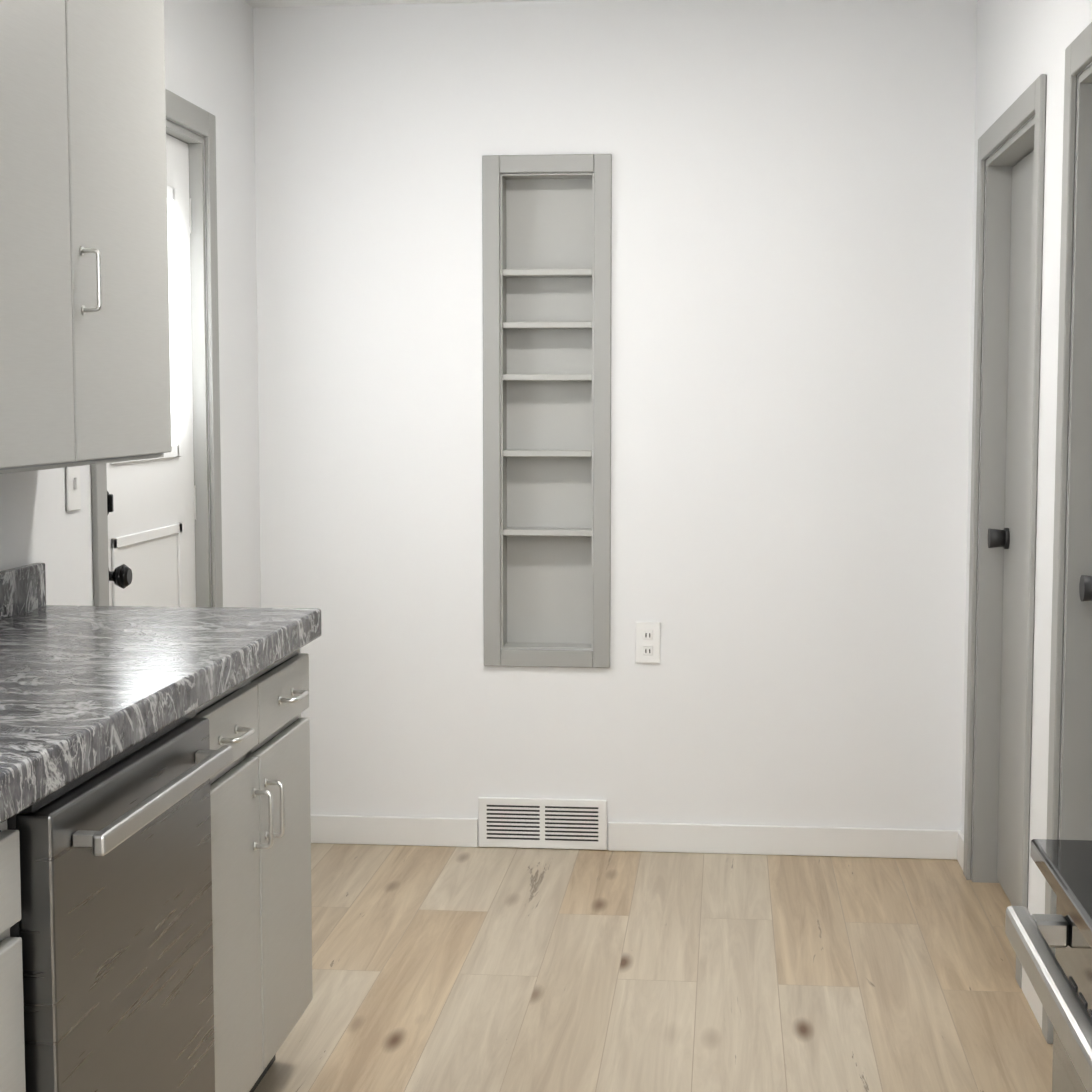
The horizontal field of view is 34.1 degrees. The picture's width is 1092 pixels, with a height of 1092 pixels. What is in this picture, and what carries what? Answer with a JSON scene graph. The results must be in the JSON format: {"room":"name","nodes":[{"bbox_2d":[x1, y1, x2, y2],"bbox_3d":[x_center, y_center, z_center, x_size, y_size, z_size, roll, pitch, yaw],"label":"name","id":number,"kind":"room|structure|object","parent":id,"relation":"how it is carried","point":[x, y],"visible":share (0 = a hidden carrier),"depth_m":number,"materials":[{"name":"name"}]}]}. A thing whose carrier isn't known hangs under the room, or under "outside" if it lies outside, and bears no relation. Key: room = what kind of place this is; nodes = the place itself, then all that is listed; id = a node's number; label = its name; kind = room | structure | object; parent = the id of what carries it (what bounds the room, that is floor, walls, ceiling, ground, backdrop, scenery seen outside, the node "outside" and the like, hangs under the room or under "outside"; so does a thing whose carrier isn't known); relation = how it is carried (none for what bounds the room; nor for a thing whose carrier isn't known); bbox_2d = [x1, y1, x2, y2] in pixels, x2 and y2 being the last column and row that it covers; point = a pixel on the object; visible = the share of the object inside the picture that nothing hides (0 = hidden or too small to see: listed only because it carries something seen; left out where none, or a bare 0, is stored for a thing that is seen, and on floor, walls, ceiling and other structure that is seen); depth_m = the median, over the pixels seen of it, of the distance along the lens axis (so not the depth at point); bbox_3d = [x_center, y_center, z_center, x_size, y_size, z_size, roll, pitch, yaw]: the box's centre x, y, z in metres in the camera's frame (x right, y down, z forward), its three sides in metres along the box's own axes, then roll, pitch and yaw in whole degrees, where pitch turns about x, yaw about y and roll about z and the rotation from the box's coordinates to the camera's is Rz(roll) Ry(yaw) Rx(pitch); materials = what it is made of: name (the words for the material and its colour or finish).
{"room":"kitchen","nodes":[
{"label":"kitchen","id":0,"kind":"room"},
{"bbox_2d":[0,0,260,607],"bbox_3d":[-1.253,-0.056,1.893,0.140,2.440,7.130,0,5,6],"label":"wall","id":1,"kind":"structure","parent":0,"point":[209,56],"depth_m":4.86,"materials":[{"name":"white paint"}]},
{"bbox_2d":[0,0,87,473],"bbox_3d":[-0.955,-0.730,2.712,0.272,1.228,0.520,0,5,6],"label":"upper cabinet","id":2,"kind":"object","parent":1,"relation":"attached to","point":[44,361],"depth_m":2.85,"materials":[{"name":"grey wood"}]},
{"bbox_2d":[66,466,80,511],"bbox_3d":[-0.988,-0.131,3.732,0.012,0.115,0.072,0,5,6],"label":"light switch","id":3,"kind":"object","parent":1,"relation":"attached to","point":[73,497],"visible":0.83,"depth_m":3.73,"materials":[{"name":"white plastic"}]},
{"bbox_2d":[80,0,171,464],"bbox_3d":[-0.902,-0.774,3.230,0.272,1.228,0.526,0,5,6],"label":"upper cabinet","id":4,"kind":"object","parent":1,"relation":"attached to","point":[84,335],"depth_m":3.24,"materials":[{"name":"grey wood"}]},
{"bbox_2d":[106,134,195,606],"bbox_3d":[-0.957,-0.035,4.339,0.106,1.967,0.794,0,5,6],"label":"door","id":5,"kind":"structure","parent":1,"relation":"in","point":[151,508],"depth_m":4.51,"materials":[{"name":"white wood"}]},
{"bbox_2d":[91,89,222,606],"bbox_3d":[-0.998,-0.071,4.332,0.153,2.065,0.950,0,5,6],"label":"door frame","id":6,"kind":"structure","parent":1,"relation":"attached to","point":[189,115],"depth_m":4.68,"materials":[{"name":"grey wood"}]},
{"bbox_2d":[245,0,564,7],"bbox_3d":[0.000,-1.291,1.662,2.980,0.060,7.330,0,5,6],"label":"ceiling","id":7,"kind":"structure","parent":0,"point":[274,3],"depth_m":5.05,"materials":[{"name":"white paint"}]},
{"bbox_2d":[253,0,977,849],"bbox_3d":[0.378,-0.329,5.168,2.720,2.440,0.140,0,5,6],"label":"wall","id":8,"kind":"structure","parent":0,"point":[791,264],"depth_m":5.10,"materials":[{"name":"white paint"}]},
{"bbox_2d":[478,797,606,849],"bbox_3d":[-0.010,0.814,5.225,0.379,0.148,0.012,0,5,6],"label":"floor vent","id":9,"kind":"object","parent":8,"relation":"in","point":[545,823],"visible":1,"depth_m":5.22,"materials":[{"name":"white plastic"}]},
{"bbox_2d":[500,173,593,649],"bbox_3d":[0.008,-0.385,5.181,0.268,1.368,0.099,0,5,6],"label":"shelves","id":10,"kind":"object","parent":8,"relation":"in","point":[547,303],"visible":0.88,"depth_m":5.21,"materials":[{"name":"grey wood"}]},
{"bbox_2d":[482,154,611,667],"bbox_3d":[0.002,-0.380,5.124,0.370,1.470,0.013,0,5,6],"label":"trim","id":11,"kind":"structure","parent":8,"relation":"attached to","point":[600,167],"depth_m":5.12,"materials":[{"name":"grey wood"}]},
{"bbox_2d":[311,815,960,859],"bbox_3d":[0.174,0.849,5.210,2.043,0.085,0.011,0,5,6],"label":"baseboard","id":12,"kind":"structure","parent":8,"relation":"attached to","point":[720,839],"depth_m":5.18,"materials":[{"name":"white wood"}]},
{"bbox_2d":[635,622,660,662],"bbox_3d":[0.295,0.280,5.151,0.072,0.120,0.008,0,5,6],"label":"outlet","id":13,"kind":"object","parent":8,"relation":"attached to","point":[647,645],"visible":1,"depth_m":5.15,"materials":[{"name":"white plastic"}]},
{"bbox_2d":[254,843,1052,1091],"bbox_3d":[0.000,1.200,1.869,2.980,0.060,7.330,0,5,6],"label":"floor","id":14,"kind":"structure","parent":0,"point":[465,969],"depth_m":4.07,"materials":[{"name":"brown wood"}]},
{"bbox_2d":[0,820,25,1091],"bbox_3d":[-0.903,0.761,1.640,0.561,0.853,0.985,0,5,6],"label":"base cabinet","id":15,"kind":"object","parent":14,"relation":"on","point":[12,1060],"visible":0.92,"depth_m":2.04,"materials":[{"name":"grey wood"}]},
{"bbox_2d":[0,563,320,822],"bbox_3d":[-0.850,0.205,2.312,0.577,0.141,2.420,0,5,6],"label":"countertop","id":16,"kind":"structure","parent":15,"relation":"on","point":[84,690],"depth_m":2.75,"materials":[{"name":"grey laminate"}]},
{"bbox_2d":[7,710,232,1091],"bbox_3d":[-0.793,0.695,2.451,0.596,0.850,0.641,0,5,6],"label":"dishwasher","id":17,"kind":"object","parent":14,"relation":"on","point":[112,928],"visible":0.94,"depth_m":2.33,"materials":[{"name":"grey metal"}]},
{"bbox_2d":[193,649,312,1091],"bbox_3d":[-0.748,0.634,3.164,0.561,0.853,0.776,0,5,6],"label":"base cabinet","id":18,"kind":"object","parent":14,"relation":"on","point":[261,875],"visible":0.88,"depth_m":3.13,"materials":[{"name":"grey wood"}]},
{"bbox_2d":[1005,839,1091,1091],"bbox_3d":[0.726,0.641,1.280,0.682,1.152,0.760,0,5,6],"label":"range","id":19,"kind":"object","parent":14,"relation":"on","point":[1061,981],"visible":1,"depth_m":1.53,"materials":[{"name":"silver metal"}]},
{"bbox_2d":[961,0,1091,914],"bbox_3d":[1.103,-0.194,3.552,0.120,2.440,2.940,0,5,6],"label":"wall","id":20,"kind":"structure","parent":0,"point":[1022,45],"depth_m":3.85,"materials":[{"name":"white paint"}]},
{"bbox_2d":[957,831,1042,1028],"bbox_3d":[0.930,0.991,3.505,0.193,0.085,3.237,0,5,6],"label":"baseboard","id":21,"kind":"structure","parent":20,"relation":"attached to","point":[1032,998],"depth_m":3.90,"materials":[{"name":"white wood"}]},
{"bbox_2d":[988,150,1033,905],"bbox_3d":[1.183,-0.013,4.385,0.085,1.917,0.800,0,5,6],"label":"door","id":22,"kind":"structure","parent":20,"relation":"in","point":[1010,538],"depth_m":4.61,"materials":[{"name":"grey wood"}]},
{"bbox_2d":[963,22,1091,1043],"bbox_3d":[1.117,0.000,3.783,0.133,2.015,2.180,0,5,6],"label":"door frame","id":23,"kind":"structure","parent":20,"relation":"attached to","point":[988,503],"depth_m":3.90,"materials":[{"name":"grey wood"}]},
{"bbox_2d":[1079,575,1091,600],"bbox_3d":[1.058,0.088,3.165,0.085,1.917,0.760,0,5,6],"label":"door knob","id":24,"kind":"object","parent":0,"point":[1085,588],"depth_m":3.46,"materials":[{"name":"grey metal"}]}
]}

